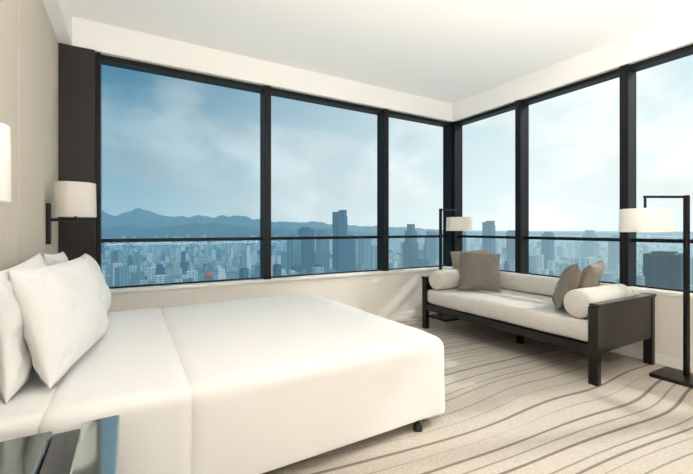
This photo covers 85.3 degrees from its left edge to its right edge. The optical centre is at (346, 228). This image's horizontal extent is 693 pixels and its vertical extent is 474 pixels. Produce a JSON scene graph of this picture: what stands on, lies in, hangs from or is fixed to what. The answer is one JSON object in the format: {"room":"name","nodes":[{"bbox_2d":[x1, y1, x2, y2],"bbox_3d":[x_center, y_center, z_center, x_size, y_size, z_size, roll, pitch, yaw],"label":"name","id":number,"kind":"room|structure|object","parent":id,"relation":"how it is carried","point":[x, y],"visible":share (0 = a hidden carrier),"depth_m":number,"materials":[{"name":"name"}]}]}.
{"room":"hotel room","nodes":[
{"label":"hotel room","id":0,"kind":"room"},
{"bbox_2d":[95,51,453,315],"bbox_3d":[-0.410,-0.310,4.486,4.865,3.020,0.240,0,0,-30],"label":"wall","id":1,"kind":"structure","parent":0,"point":[379,294],"depth_m":4.39,"materials":[{"name":"paint"}]},
{"bbox_2d":[42,0,71,44],"bbox_3d":[-0.759,-1.694,0.345,0.119,0.249,6.557,0,0,-30],"label":"trim","id":2,"kind":"structure","parent":1,"relation":"attached to","point":[58,11],"depth_m":2.89,"materials":[{"name":"paint"}]},
{"bbox_2d":[58,43,95,260],"bbox_3d":[-2.351,-0.507,3.267,0.281,2.113,0.129,0,0,-30],"label":"trim","id":3,"kind":"structure","parent":1,"relation":"attached to","point":[76,65],"depth_m":3.22,"materials":[{"name":"brown wood"}]},
{"bbox_2d":[96,52,267,288],"bbox_3d":[-1.580,-0.508,3.788,1.569,2.114,0.160,0,0,-30],"label":"window","id":4,"kind":"structure","parent":1,"relation":"in","point":[101,60],"depth_m":3.77,"materials":[{"name":"metal"}]},
{"bbox_2d":[62,16,452,120],"bbox_3d":[-0.456,-1.692,4.313,4.613,0.253,0.011,0,0,-30],"label":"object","id":5,"kind":"structure","parent":1,"relation":"attached to","point":[100,37],"depth_m":3.92,"materials":[{"name":"paint"}]},
{"bbox_2d":[109,266,452,293],"bbox_3d":[-0.502,0.565,4.390,4.610,0.030,0.195,0,0,-30],"label":"trim","id":6,"kind":"structure","parent":1,"relation":"attached to","point":[293,278],"depth_m":4.04,"materials":[{"name":"paint"}]},
{"bbox_2d":[268,86,385,278],"bbox_3d":[-0.209,-0.508,4.579,1.593,2.114,0.160,0,0,-30],"label":"window","id":7,"kind":"structure","parent":1,"relation":"in","point":[381,113],"depth_m":4.79,"materials":[{"name":"metal"}]},
{"bbox_2d":[379,310,438,320],"bbox_3d":[-0.446,1.155,4.318,4.575,0.089,0.013,0,0,-30],"label":"baseboard","id":8,"kind":"structure","parent":1,"relation":"attached to","point":[417,313],"depth_m":5.01,"materials":[{"name":"paint"}]},
{"bbox_2d":[386,109,452,270],"bbox_3d":[0.999,-0.508,5.276,1.192,2.114,0.160,0,0,-30],"label":"window","id":9,"kind":"structure","parent":1,"relation":"in","point":[447,236],"depth_m":5.49,"materials":[{"name":"metal"}]},
{"bbox_2d":[68,0,692,103],"bbox_3d":[1.205,-1.880,1.538,5.015,0.120,6.960,0,0,-30],"label":"ceiling","id":10,"kind":"structure","parent":0,"point":[449,51],"depth_m":3.41,"materials":[{"name":"paint"}]},
{"bbox_2d":[262,316,692,473],"bbox_3d":[1.205,1.260,1.538,5.015,0.120,6.960,0,0,-30],"label":"floor","id":11,"kind":"structure","parent":0,"point":[530,407],"depth_m":2.36,"materials":[{"name":"carpet"}]},
{"bbox_2d":[0,415,119,473],"bbox_3d":[-0.911,0.946,1.037,0.482,0.508,0.583,0,0,-30],"label":"nightstand","id":12,"kind":"object","parent":11,"relation":"on","point":[93,448],"visible":1,"depth_m":1.18,"materials":[{"name":"paint"}]},
{"bbox_2d":[0,294,444,473],"bbox_3d":[-0.798,0.923,2.610,2.217,0.554,1.937,0,0,-30],"label":"bed","id":13,"kind":"object","parent":11,"relation":"on","point":[264,384],"visible":0.89,"depth_m":1.88,"materials":[{"name":"fabric"}]},
{"bbox_2d":[0,253,46,403],"bbox_3d":[-1.535,0.404,1.805,0.193,0.550,0.898,0,0,-30],"label":"pillow","id":14,"kind":"object","parent":13,"relation":"on","point":[16,365],"visible":0.46,"depth_m":1.48,"materials":[{"name":"fabric"}]},
{"bbox_2d":[42,252,67,265],"bbox_3d":[-1.986,0.409,2.581,0.197,0.536,0.759,0,0,-30],"label":"pillow","id":15,"kind":"object","parent":13,"relation":"on","point":[61,257],"visible":0.23,"depth_m":2.37,"materials":[{"name":"fabric"}]},
{"bbox_2d":[8,257,109,388],"bbox_3d":[-1.435,0.413,1.937,0.337,0.562,0.934,0,0,-21],"label":"pillow","id":16,"kind":"object","parent":13,"relation":"on","point":[62,309],"visible":0.95,"depth_m":1.65,"materials":[{"name":"fabric"}]},
{"bbox_2d":[80,254,110,315],"bbox_3d":[-1.819,0.426,2.664,0.334,0.532,0.752,0,0,-28],"label":"pillow","id":17,"kind":"object","parent":13,"relation":"on","point":[95,268],"visible":0.31,"depth_m":2.64,"materials":[{"name":"fabric"}]},
{"bbox_2d":[161,294,444,473],"bbox_3d":[-0.497,0.891,2.784,1.520,0.488,1.937,0,0,-30],"label":"duvet","id":18,"kind":"object","parent":13,"relation":"on","point":[266,384],"depth_m":1.99,"materials":[{"name":"fabric"}]},
{"bbox_2d":[429,208,471,321],"bbox_3d":[1.448,0.465,5.096,0.543,1.470,0.362,0,0,-30],"label":"floor lamp","id":19,"kind":"object","parent":11,"relation":"on","point":[458,223],"visible":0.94,"depth_m":4.97,"materials":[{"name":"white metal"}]},
{"bbox_2d":[421,271,656,386],"bbox_3d":[1.828,0.859,3.954,0.960,0.682,2.004,0,0,-30],"label":"daybed","id":20,"kind":"object","parent":11,"relation":"on","point":[524,307],"visible":0.77,"depth_m":3.33,"materials":[{"name":"fabric"}]},
{"bbox_2d":[429,269,459,289],"bbox_3d":[1.348,0.604,4.614,0.752,0.234,0.234,0,0,-30],"label":"bolster cushion","id":21,"kind":"object","parent":20,"relation":"on","point":[446,278],"visible":0.55,"depth_m":4.43,"materials":[{"name":"beige fabric"}]},
{"bbox_2d":[450,248,488,269],"bbox_3d":[1.530,0.480,4.612,0.509,0.530,0.282,0,0,16],"label":"cushion","id":22,"kind":"object","parent":20,"relation":"on","point":[455,256],"visible":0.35,"depth_m":4.63,"materials":[{"name":"beige fabric"}]},
{"bbox_2d":[458,252,500,292],"bbox_3d":[1.549,0.494,4.380,0.478,0.500,0.302,0,0,17],"label":"cushion","id":23,"kind":"object","parent":20,"relation":"on","point":[478,271],"visible":1,"depth_m":4.33,"materials":[{"name":"grey fabric"}]},
{"bbox_2d":[428,287,587,341],"bbox_3d":[1.808,0.808,3.942,0.903,0.180,1.872,0,0,-30],"label":"seat cushion","id":24,"kind":"object","parent":20,"relation":"on","point":[533,312],"depth_m":3.65,"materials":[{"name":"beige fabric"}]},
{"bbox_2d":[552,264,580,308],"bbox_3d":[1.970,0.515,3.369,0.288,0.498,0.476,0,0,27],"label":"cushion","id":25,"kind":"object","parent":20,"relation":"on","point":[569,280],"visible":0.93,"depth_m":3.21,"materials":[{"name":"grey fabric"}]},
{"bbox_2d":[499,271,639,296],"bbox_3d":[2.140,0.619,4.136,0.139,0.204,1.832,0,0,-30],"label":"cushion","id":26,"kind":"object","parent":20,"relation":"on","point":[542,286],"depth_m":4.19,"materials":[{"name":"beige fabric"}]},
{"bbox_2d":[577,260,604,288],"bbox_3d":[2.232,0.502,3.472,0.442,0.470,0.294,0,0,-45],"label":"cushion","id":27,"kind":"object","parent":20,"relation":"on","point":[591,275],"visible":0.51,"depth_m":3.32,"materials":[{"name":"beige fabric"}]},
{"bbox_2d":[563,283,633,317],"bbox_3d":[2.160,0.604,3.208,0.752,0.234,0.234,0,0,-30],"label":"bolster cushion","id":28,"kind":"object","parent":20,"relation":"on","point":[576,302],"visible":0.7,"depth_m":3.05,"materials":[{"name":"beige fabric"}]},
{"bbox_2d":[618,195,692,388],"bbox_3d":[2.542,0.465,2.992,0.667,1.470,0.420,0,0,-2],"label":"floor lamp","id":29,"kind":"object","parent":11,"relation":"on","point":[645,219],"visible":1,"depth_m":2.99,"materials":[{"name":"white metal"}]},
{"bbox_2d":[454,42,692,361],"bbox_3d":[3.295,-0.310,2.693,0.240,3.020,6.570,0,0,-30],"label":"wall","id":30,"kind":"structure","parent":0,"point":[668,309],"depth_m":3.29,"materials":[{"name":"paint"}]},
{"bbox_2d":[453,101,517,272],"bbox_3d":[1.891,-0.508,5.084,0.160,2.114,1.063,0,0,-30],"label":"window","id":31,"kind":"structure","parent":30,"relation":"in","point":[457,126],"depth_m":5.43,"materials":[{"name":"metal"}]},
{"bbox_2d":[518,66,623,283],"bbox_3d":[2.441,-0.508,4.132,0.160,2.114,1.133,0,0,-30],"label":"window","id":32,"kind":"structure","parent":30,"relation":"in","point":[523,105],"depth_m":4.55,"materials":[{"name":"metal"}]},
{"bbox_2d":[449,266,692,298],"bbox_3d":[2.707,0.565,3.636,0.195,0.030,4.590,0,0,-30],"label":"trim","id":33,"kind":"structure","parent":30,"relation":"attached to","point":[641,289],"depth_m":3.35,"materials":[{"name":"paint"}]},
{"bbox_2d":[453,11,692,120],"bbox_3d":[3.186,-1.692,2.630,0.011,0.253,6.569,0,0,-30],"label":"trim","id":34,"kind":"structure","parent":30,"relation":"attached to","point":[678,31],"depth_m":3.86,"materials":[{"name":"paint"}]},
{"bbox_2d":[609,346,692,372],"bbox_3d":[3.188,1.155,2.623,0.013,0.089,6.554,0,0,-30],"label":"baseboard","id":35,"kind":"structure","parent":30,"relation":"attached to","point":[677,363],"depth_m":3.34,"materials":[{"name":"paint"}]},
{"bbox_2d":[624,44,692,292],"bbox_3d":[3.010,-0.508,3.147,0.160,2.114,1.138,0,0,-30],"label":"window","id":36,"kind":"structure","parent":30,"relation":"in","point":[630,239],"depth_m":3.58,"materials":[{"name":"metal"}]},
{"bbox_3d":[-0.902,-0.310,0.322,0.150,3.020,6.960,0,0,-30],"label":"wall","id":37,"kind":"structure","parent":0,"visible":0},
{"bbox_2d":[0,123,11,202],"bbox_3d":[-1.191,-0.115,1.206,0.175,0.450,0.172,0,0,-30],"label":"wall lamp","id":38,"kind":"object","parent":37,"relation":"attached to","point":[5,130],"visible":1,"depth_m":1.22,"materials":[{"name":"white fabric"}]},
{"bbox_2d":[0,0,17,270],"bbox_3d":[-1.614,-0.234,1.735,0.027,2.668,0.652,0,0,-30],"label":"trim","id":39,"kind":"structure","parent":37,"relation":"attached to","point":[8,8],"depth_m":1.89,"materials":[{"name":"paint"}]},
{"bbox_2d":[18,0,42,264],"bbox_3d":[-1.944,-0.234,2.307,0.027,2.668,0.652,0,0,-30],"label":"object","id":40,"kind":"structure","parent":37,"relation":"attached to","point":[30,12],"depth_m":2.27,"materials":[{"name":"paint"}]},
{"bbox_2d":[43,4,57,254],"bbox_3d":[-2.273,-0.234,2.876,0.027,2.668,0.647,0,0,-30],"label":"trim","id":41,"kind":"structure","parent":37,"relation":"attached to","point":[50,43],"depth_m":2.84,"materials":[{"name":"paint"}]},
{"bbox_2d":[46,181,96,243],"bbox_3d":[-2.026,-0.115,2.779,0.301,0.450,0.260,0,0,-30],"label":"wall lamp","id":42,"kind":"object","parent":37,"relation":"attached to","point":[75,199],"visible":1,"depth_m":2.69,"materials":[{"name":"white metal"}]},
{"label":"outside","id":43,"kind":"structure","parent":0,"visible":0},
{"bbox_2d":[105,230,692,290],"bbox_3d":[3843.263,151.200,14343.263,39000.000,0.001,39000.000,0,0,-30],"label":"ground","id":44,"kind":"structure","parent":43,"point":[233,274],"depth_m":1601.38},
{"bbox_2d":[102,243,104,258],"bbox_3d":[-1080.574,96.781,1658.802,14.664,108.839,22.336,0,0,41],"label":"apartment tower","id":45,"kind":"structure","parent":44,"relation":"on","point":[103,248],"depth_m":1657.87,"materials":[{"name":"blue glass"}]},
{"bbox_2d":[110,262,122,285],"bbox_3d":[-621.479,121.200,1016.335,22.843,60.000,25.352,0,0,39],"label":"apartment tower","id":46,"kind":"structure","parent":44,"relation":"on","point":[113,265],"depth_m":1005.79,"materials":[{"name":"concrete"}]},
{"bbox_2d":[111,250,122,263],"bbox_3d":[-678.824,106.907,1110.645,26.974,88.585,16.081,0,0,15],"label":"apartment tower","id":47,"kind":"structure","parent":44,"relation":"on","point":[116,255],"depth_m":1104.11,"materials":[{"name":"concrete"}]},
{"bbox_2d":[115,266,128,285],"bbox_3d":[-549.837,121.200,920.606,24.877,60.000,22.791,0,0,38],"label":"apartment tower","id":48,"kind":"structure","parent":44,"relation":"on","point":[121,272],"depth_m":912.88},
{"bbox_2d":[127,255,133,265],"bbox_3d":[-836.100,126.171,1454.229,18.030,50.059,23.775,0,0,-39],"label":"apartment tower","id":49,"kind":"structure","parent":44,"relation":"on","point":[130,262],"depth_m":1446.37,"materials":[{"name":"blue glass"}]},
{"bbox_2d":[145,253,152,262],"bbox_3d":[-875.526,128.671,1666.806,15.679,45.058,27.253,0,0,39],"label":"apartment tower","id":50,"kind":"structure","parent":44,"relation":"on","point":[149,256],"depth_m":1661.11,"materials":[{"name":"concrete"}]},
{"bbox_2d":[155,264,165,274],"bbox_3d":[-480.168,121.200,969.716,14.173,60.000,22.722,0,0,35],"label":"apartment tower","id":51,"kind":"structure","parent":44,"relation":"on","point":[160,270],"depth_m":965.85,"materials":[{"name":"blue glass"}]},
{"bbox_2d":[172,242,176,250],"bbox_3d":[-1074.044,110.313,2347.952,27.072,81.774,17.917,0,0,19],"label":"apartment tower","id":52,"kind":"structure","parent":44,"relation":"on","point":[174,244],"depth_m":2339.11,"materials":[{"name":"concrete"}]},
{"bbox_2d":[175,248,179,256],"bbox_3d":[-821.948,121.425,1826.056,20.172,59.550,18.012,0,0,-38],"label":"apartment tower","id":53,"kind":"structure","parent":44,"relation":"on","point":[177,250],"depth_m":1818.15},
{"bbox_2d":[177,245,184,251],"bbox_3d":[-871.329,118.033,1983.670,26.620,66.334,27.062,0,0,26],"label":"apartment tower","id":54,"kind":"structure","parent":44,"relation":"on","point":[182,247],"depth_m":1974.07,"materials":[{"name":"concrete"}]},
{"bbox_2d":[187,264,194,270],"bbox_3d":[-493.474,130.631,1191.096,15.855,41.138,26.364,0,0,-40],"label":"apartment tower","id":55,"kind":"structure","parent":44,"relation":"on","point":[190,266],"depth_m":1184.25,"materials":[{"name":"concrete"}]},
{"bbox_2d":[186,270,197,280],"bbox_3d":[-423.003,132.273,1028.933,44.787,37.853,30.389,0,0,-36],"label":"apartment tower","id":56,"kind":"structure","parent":44,"relation":"on","point":[193,274],"depth_m":1022.63,"materials":[{"name":"concrete"}]},
{"bbox_2d":[192,247,197,255],"bbox_3d":[-804.165,124.221,1998.826,26.551,53.958,37.483,0,0,33],"label":"apartment tower","id":57,"kind":"structure","parent":44,"relation":"on","point":[195,249],"depth_m":1990.52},
{"bbox_2d":[198,244,202,252],"bbox_3d":[-753.433,114.494,1944.822,23.131,73.412,21.264,0,0,41],"label":"apartment tower","id":58,"kind":"structure","parent":44,"relation":"on","point":[200,247],"depth_m":1937.78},
{"bbox_2d":[204,272,212,279],"bbox_3d":[-401.912,140.700,1150.132,60.000,21.000,32.000,0,0,-30],"label":"red roofed hall","id":59,"kind":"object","parent":44,"relation":"on","point":[207,275],"visible":0.42,"depth_m":1129.19,"materials":[{"name":"red"}]},
{"bbox_2d":[209,249,215,259],"bbox_3d":[-663.154,126.220,1855.693,23.951,49.960,22.010,0,0,36],"label":"apartment tower","id":60,"kind":"structure","parent":44,"relation":"on","point":[212,253],"depth_m":1848.13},
{"bbox_2d":[211,266,225,279],"bbox_3d":[-338.788,125.207,997.134,26.556,51.986,26.533,0,0,31],"label":"apartment tower","id":61,"kind":"structure","parent":44,"relation":"on","point":[218,272],"depth_m":988.75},
{"bbox_2d":[217,249,224,260],"bbox_3d":[-593.860,124.040,1793.809,41.796,54.320,21.753,0,0,-43],"label":"apartment tower","id":62,"kind":"structure","parent":44,"relation":"on","point":[222,251],"depth_m":1785.16,"materials":[{"name":"concrete"}]},
{"bbox_2d":[225,243,228,254],"bbox_3d":[-686.187,115.404,2160.786,18.117,71.592,12.624,0,0,22],"label":"apartment tower","id":63,"kind":"structure","parent":44,"relation":"on","point":[226,244],"depth_m":2154.37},
{"bbox_2d":[227,257,231,266],"bbox_3d":[-463.585,131.458,1489.944,14.450,39.483,16.346,0,0,-39],"label":"apartment tower","id":64,"kind":"structure","parent":44,"relation":"on","point":[229,259],"depth_m":1484.47,"materials":[{"name":"concrete"}]},
{"bbox_2d":[229,247,232,258],"bbox_3d":[-586.704,120.245,1909.508,17.137,61.909,14.510,0,0,29],"label":"apartment tower","id":65,"kind":"structure","parent":44,"relation":"on","point":[230,248],"depth_m":1904.47,"materials":[{"name":"concrete"}]},
{"bbox_2d":[232,241,235,251],"bbox_3d":[-730.690,114.989,2440.696,21.538,72.422,14.327,0,0,14],"label":"apartment tower","id":66,"kind":"structure","parent":44,"relation":"on","point":[233,243],"depth_m":2433.48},
{"bbox_2d":[235,248,238,256],"bbox_3d":[-590.389,125.682,2028.744,21.410,51.036,12.464,0,0,-32],"label":"apartment tower","id":67,"kind":"structure","parent":44,"relation":"on","point":[236,249],"depth_m":2023.84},
{"bbox_2d":[237,254,241,263],"bbox_3d":[-463.896,131.274,1639.903,16.433,39.851,22.407,0,0,44],"label":"apartment tower","id":68,"kind":"structure","parent":44,"relation":"on","point":[239,255],"depth_m":1632.17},
{"bbox_2d":[238,255,242,268],"bbox_3d":[-393.166,125.207,1425.351,17.686,51.986,36.200,0,0,31],"label":"apartment tower","id":69,"kind":"structure","parent":44,"relation":"on","point":[241,255],"depth_m":1415.63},
{"bbox_2d":[239,268,248,277],"bbox_3d":[-287.463,130.248,1054.682,22.363,41.904,39.961,0,0,21],"label":"apartment tower","id":70,"kind":"structure","parent":44,"relation":"on","point":[244,272],"depth_m":1045.61,"materials":[{"name":"blue glass"}]},
{"bbox_2d":[242,246,250,269],"bbox_3d":[-350.467,104.867,1322.231,16.939,92.665,28.912,0,0,18],"label":"apartment tower","id":71,"kind":"structure","parent":44,"relation":"on","point":[246,258],"depth_m":1311.80,"materials":[{"name":"concrete"}]},
{"bbox_2d":[250,250,257,264],"bbox_3d":[-395.078,121.256,1596.718,32.557,59.888,19.072,0,0,-39],"label":"apartment tower","id":72,"kind":"structure","parent":44,"relation":"on","point":[253,253],"depth_m":1589.31,"materials":[{"name":"concrete"}]},
{"bbox_2d":[253,244,257,251],"bbox_3d":[-538.950,120.321,2221.672,23.223,61.758,21.477,0,0,-33],"label":"apartment tower","id":73,"kind":"structure","parent":44,"relation":"on","point":[255,246],"depth_m":2214.63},
{"bbox_2d":[252,265,259,276],"bbox_3d":[-273.063,132.529,1190.358,31.065,37.341,45.632,0,0,27],"label":"apartment tower","id":74,"kind":"structure","parent":44,"relation":"on","point":[257,268],"depth_m":1177.90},
{"bbox_2d":[271,262,273,275],"bbox_3d":[-217.025,121.200,1045.076,28.489,60.000,14.228,0,0,-43],"label":"apartment tower","id":75,"kind":"structure","parent":44,"relation":"on","point":[272,263],"depth_m":1045.86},
{"bbox_2d":[271,254,274,264],"bbox_3d":[-268.502,121.328,1336.825,15.329,59.743,33.085,0,0,17],"label":"apartment tower","id":76,"kind":"structure","parent":44,"relation":"on","point":[272,255],"depth_m":1338.66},
{"bbox_2d":[273,264,280,275],"bbox_3d":[-181.754,121.200,983.852,18.825,60.000,13.083,0,0,44],"label":"apartment tower","id":77,"kind":"structure","parent":44,"relation":"on","point":[277,267],"depth_m":977.95,"materials":[{"name":"blue glass"}]},
{"bbox_2d":[275,256,280,263],"bbox_3d":[-289.985,132.918,1608.245,18.361,36.565,32.175,0,0,35],"label":"apartment tower","id":78,"kind":"structure","parent":44,"relation":"on","point":[277,258],"depth_m":1597.09,"materials":[{"name":"concrete"}]},
{"bbox_2d":[281,269,286,275],"bbox_3d":[-193.619,135.524,1128.606,22.603,31.353,20.372,0,0,43],"label":"apartment tower","id":79,"kind":"structure","parent":44,"relation":"on","point":[283,271],"depth_m":1121.77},
{"bbox_2d":[286,235,305,274],"bbox_3d":[-172.968,85.200,1239.589,57.000,132.000,53.200,0,0,-45],"label":"skyscraper","id":80,"kind":"structure","parent":44,"relation":"on","point":[293,246],"depth_m":1228.42,"materials":[{"name":"glass"}]},
{"bbox_2d":[291,265,301,272],"bbox_3d":[-138.852,126.724,1048.201,19.470,48.952,26.696,0,0,-39],"label":"apartment tower","id":81,"kind":"structure","parent":44,"relation":"on","point":[296,268],"depth_m":1040.51,"materials":[{"name":"blue glass"}]},
{"bbox_2d":[298,227,313,272],"bbox_3d":[-139.873,72.200,1300.266,44.000,158.000,40.000,0,0,-34],"label":"skyscraper","id":82,"kind":"structure","parent":44,"relation":"on","point":[307,246],"depth_m":1282.98,"materials":[{"name":"blue glass"}]},
{"bbox_2d":[316,229,329,272],"bbox_3d":[-80.026,76.200,1258.608,34.000,150.000,34.000,0,0,-32],"label":"skyscraper","id":83,"kind":"structure","parent":44,"relation":"on","point":[322,245],"depth_m":1247.16,"materials":[{"name":"glass"}]},
{"bbox_2d":[332,210,346,271],"bbox_3d":[-20.973,45.200,1200.326,36.000,212.000,32.000,0,0,-39],"label":"skyscraper","id":84,"kind":"structure","parent":44,"relation":"on","point":[339,219],"depth_m":1188.88,"materials":[{"name":"blue glass"}]},
{"bbox_2d":[347,235,355,270],"bbox_3d":[4.256,86.200,1272.627,40.000,130.000,36.000,0,0,-32],"label":"skyscraper","id":85,"kind":"structure","parent":44,"relation":"on","point":[351,243],"depth_m":1259.09,"materials":[{"name":"blue glass"}]},
{"bbox_2d":[357,263,363,270],"bbox_3d":[39.933,123.802,1054.803,17.182,54.796,32.244,0,0,19],"label":"apartment tower","id":86,"kind":"structure","parent":44,"relation":"on","point":[360,266],"depth_m":1044.33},
{"bbox_2d":[356,235,371,269],"bbox_3d":[68.179,87.200,1401.909,60.000,128.000,56.000,0,0,-36],"label":"skyscraper","id":87,"kind":"structure","parent":44,"relation":"on","point":[363,244],"depth_m":1386.22,"materials":[{"name":"glass"}]},
{"bbox_2d":[369,245,376,269],"bbox_3d":[101.217,101.200,1224.685,36.000,100.000,46.000,0,0,43],"label":"skyscraper","id":88,"kind":"structure","parent":44,"relation":"on","point":[372,249],"depth_m":1209.67,"materials":[{"name":"glass"}]},
{"bbox_2d":[392,261,398,267],"bbox_3d":[183.786,136.292,1437.128,19.028,29.816,43.207,0,0,32],"label":"apartment tower","id":89,"kind":"structure","parent":44,"relation":"on","point":[393,262],"depth_m":1428.65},
{"bbox_2d":[102,232,692,285],"bbox_3d":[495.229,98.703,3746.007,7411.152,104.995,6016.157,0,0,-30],"label":"buildings","id":90,"kind":"structure","parent":44,"relation":"on","point":[178,265],"depth_m":1856.73,"materials":[{"name":"blue glass"}]},
{"bbox_2d":[399,242,404,266],"bbox_3d":[229.287,101.642,1519.522,23.051,99.116,28.793,0,0,31],"label":"apartment tower","id":91,"kind":"structure","parent":44,"relation":"on","point":[401,263],"depth_m":1512.09,"materials":[{"name":"concrete"}]},
{"bbox_2d":[403,224,418,267],"bbox_3d":[222.559,67.200,1300.515,38.000,168.000,40.000,0,0,41],"label":"skyscraper","id":92,"kind":"structure","parent":44,"relation":"on","point":[410,247],"depth_m":1288.63,"materials":[{"name":"blue glass"}]},
{"bbox_2d":[410,260,415,266],"bbox_3d":[196.791,121.200,1117.027,19.634,60.000,12.291,0,0,-41],"label":"apartment tower","id":93,"kind":"structure","parent":44,"relation":"on","point":[413,263],"depth_m":1113.31,"materials":[{"name":"blue glass"}]},
{"bbox_2d":[419,249,422,257],"bbox_3d":[352.787,124.764,1801.922,25.700,52.872,20.374,0,0,-33],"label":"apartment tower","id":94,"kind":"structure","parent":44,"relation":"on","point":[420,250],"depth_m":1793.02,"materials":[{"name":"blue glass"}]},
{"bbox_2d":[423,231,434,257],"bbox_3d":[335.666,80.200,1498.608,44.000,142.000,40.000,0,0,-32],"label":"skyscraper","id":95,"kind":"structure","parent":44,"relation":"on","point":[424,246],"depth_m":1497.40,"materials":[{"name":"blue glass"}]},
{"bbox_2d":[426,232,438,265],"bbox_3d":[299.423,80.200,1281.384,36.000,142.000,40.000,0,0,-40],"label":"skyscraper","id":96,"kind":"structure","parent":44,"relation":"on","point":[432,244],"depth_m":1265.25,"materials":[{"name":"glass"}]},
{"bbox_2d":[462,231,465,250],"bbox_3d":[455.929,78.200,1510.307,34.000,146.000,34.000,0,0,42],"label":"skyscraper","id":97,"kind":"structure","parent":44,"relation":"on","point":[463,232],"depth_m":1502.16,"materials":[{"name":"blue glass"}]},
{"bbox_2d":[482,221,494,253],"bbox_3d":[568.103,59.200,1500.015,36.000,184.000,40.000,0,0,45],"label":"skyscraper","id":98,"kind":"structure","parent":44,"relation":"on","point":[488,227],"depth_m":1486.47,"materials":[{"name":"blue glass"}]},
{"bbox_2d":[495,247,501,262],"bbox_3d":[665.130,116.253,1656.068,33.020,69.893,21.637,0,0,-44],"label":"apartment tower","id":99,"kind":"structure","parent":44,"relation":"on","point":[498,250],"depth_m":1652.21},
{"bbox_2d":[501,239,505,248],"bbox_3d":[1001.722,107.432,2396.719,35.339,87.536,36.862,0,0,-45],"label":"apartment tower","id":100,"kind":"structure","parent":44,"relation":"on","point":[503,241],"depth_m":2388.16,"materials":[{"name":"concrete"}]},
{"bbox_2d":[503,261,509,270],"bbox_3d":[454.465,121.200,1068.222,17.853,60.000,15.721,0,0,22],"label":"apartment tower","id":101,"kind":"structure","parent":44,"relation":"on","point":[506,265],"depth_m":1062.33,"materials":[{"name":"blue glass"}]},
{"bbox_2d":[506,230,514,260],"bbox_3d":[690.115,78.200,1564.685,40.000,146.000,40.000,0,0,33],"label":"skyscraper","id":102,"kind":"structure","parent":44,"relation":"on","point":[510,243],"depth_m":1549.84,"materials":[{"name":"blue glass"}]},
{"bbox_2d":[534,269,548,274],"bbox_3d":[500.179,128.136,964.396,27.204,46.128,30.902,0,0,42],"label":"apartment tower","id":103,"kind":"structure","parent":44,"relation":"on","point":[538,271],"depth_m":956.46,"materials":[{"name":"concrete"}]},
{"bbox_2d":[541,232,557,266],"bbox_3d":[805.736,81.200,1504.423,60.000,140.000,56.000,0,0,-42],"label":"skyscraper","id":104,"kind":"structure","parent":44,"relation":"on","point":[547,246],"depth_m":1491.19,"materials":[{"name":"blue glass"}]},
{"bbox_2d":[547,260,555,273],"bbox_3d":[681.530,128.047,1249.836,18.812,46.307,24.818,0,0,15],"label":"apartment tower","id":105,"kind":"structure","parent":44,"relation":"on","point":[551,265],"depth_m":1238.66,"materials":[{"name":"concrete"}]},
{"bbox_2d":[558,263,570,275],"bbox_3d":[682.236,129.649,1173.328,30.966,43.102,39.173,0,0,-43],"label":"apartment tower","id":106,"kind":"structure","parent":44,"relation":"on","point":[563,266],"depth_m":1170.45,"materials":[{"name":"concrete"}]},
{"bbox_2d":[563,249,567,257],"bbox_3d":[1127.347,128.360,1947.596,38.089,45.680,38.232,0,0,-38],"label":"apartment tower","id":107,"kind":"structure","parent":44,"relation":"on","point":[565,251],"depth_m":1936.36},
{"bbox_2d":[575,240,580,251],"bbox_3d":[1299.018,104.972,2112.410,26.883,92.456,13.825,0,0,33],"label":"apartment tower","id":108,"kind":"structure","parent":44,"relation":"on","point":[577,243],"depth_m":2107.03,"materials":[{"name":"concrete"}]},
{"bbox_2d":[572,257,600,272],"bbox_3d":[606.025,111.200,950.333,60.000,80.000,40.000,0,0,-34],"label":"skyscraper","id":109,"kind":"structure","parent":44,"relation":"on","point":[582,262],"depth_m":933.62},
{"bbox_2d":[581,230,598,257],"bbox_3d":[1035.644,78.200,1600.210,50.000,146.000,50.000,0,0,-31],"label":"skyscraper","id":110,"kind":"structure","parent":44,"relation":"on","point":[588,248],"depth_m":1584.66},
{"bbox_2d":[597,254,604,271],"bbox_3d":[799.132,115.913,1181.704,17.831,70.573,25.919,0,0,41],"label":"apartment tower","id":111,"kind":"structure","parent":44,"relation":"on","point":[602,257],"depth_m":1174.32,"materials":[{"name":"concrete"}]},
{"bbox_2d":[608,235,618,270],"bbox_3d":[992.339,87.200,1381.218,50.000,128.000,50.000,0,0,36],"label":"skyscraper","id":112,"kind":"structure","parent":44,"relation":"on","point":[613,246],"depth_m":1366.39,"materials":[{"name":"glass"}]},
{"bbox_2d":[616,265,618,280],"bbox_3d":[802.683,128.088,1100.722,18.009,46.224,31.954,0,0,40],"label":"apartment tower","id":113,"kind":"structure","parent":44,"relation":"on","point":[617,266],"depth_m":1092.58,"materials":[{"name":"concrete"}]},
{"bbox_2d":[643,251,682,289],"bbox_3d":[677.767,99.700,800.073,90.000,103.000,60.000,0,0,-42],"label":"skyscraper","id":114,"kind":"structure","parent":44,"relation":"on","point":[664,269],"depth_m":769.48,"materials":[{"name":"blue glass"}]},
{"bbox_2d":[690,258,692,283],"bbox_3d":[952.553,115.709,1034.226,26.290,70.982,19.707,0,0,-42],"label":"apartment tower","id":115,"kind":"structure","parent":44,"relation":"on","point":[691,259],"depth_m":1026.38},
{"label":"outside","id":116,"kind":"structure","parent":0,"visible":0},
{"bbox_2d":[102,223,692,238],"bbox_3d":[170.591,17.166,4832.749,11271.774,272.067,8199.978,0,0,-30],"label":"mountain ridge","id":117,"kind":"object","parent":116,"point":[193,230],"visible":0.41,"depth_m":6597.15,"materials":[{"name":"blue"}]},
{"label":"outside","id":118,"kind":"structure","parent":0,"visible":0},
{"bbox_2d":[102,208,692,235],"bbox_3d":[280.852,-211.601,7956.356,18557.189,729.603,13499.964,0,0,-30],"label":"mountain ridge","id":119,"kind":"object","parent":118,"point":[139,217],"visible":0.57,"depth_m":8883.94,"materials":[{"name":"blue"}]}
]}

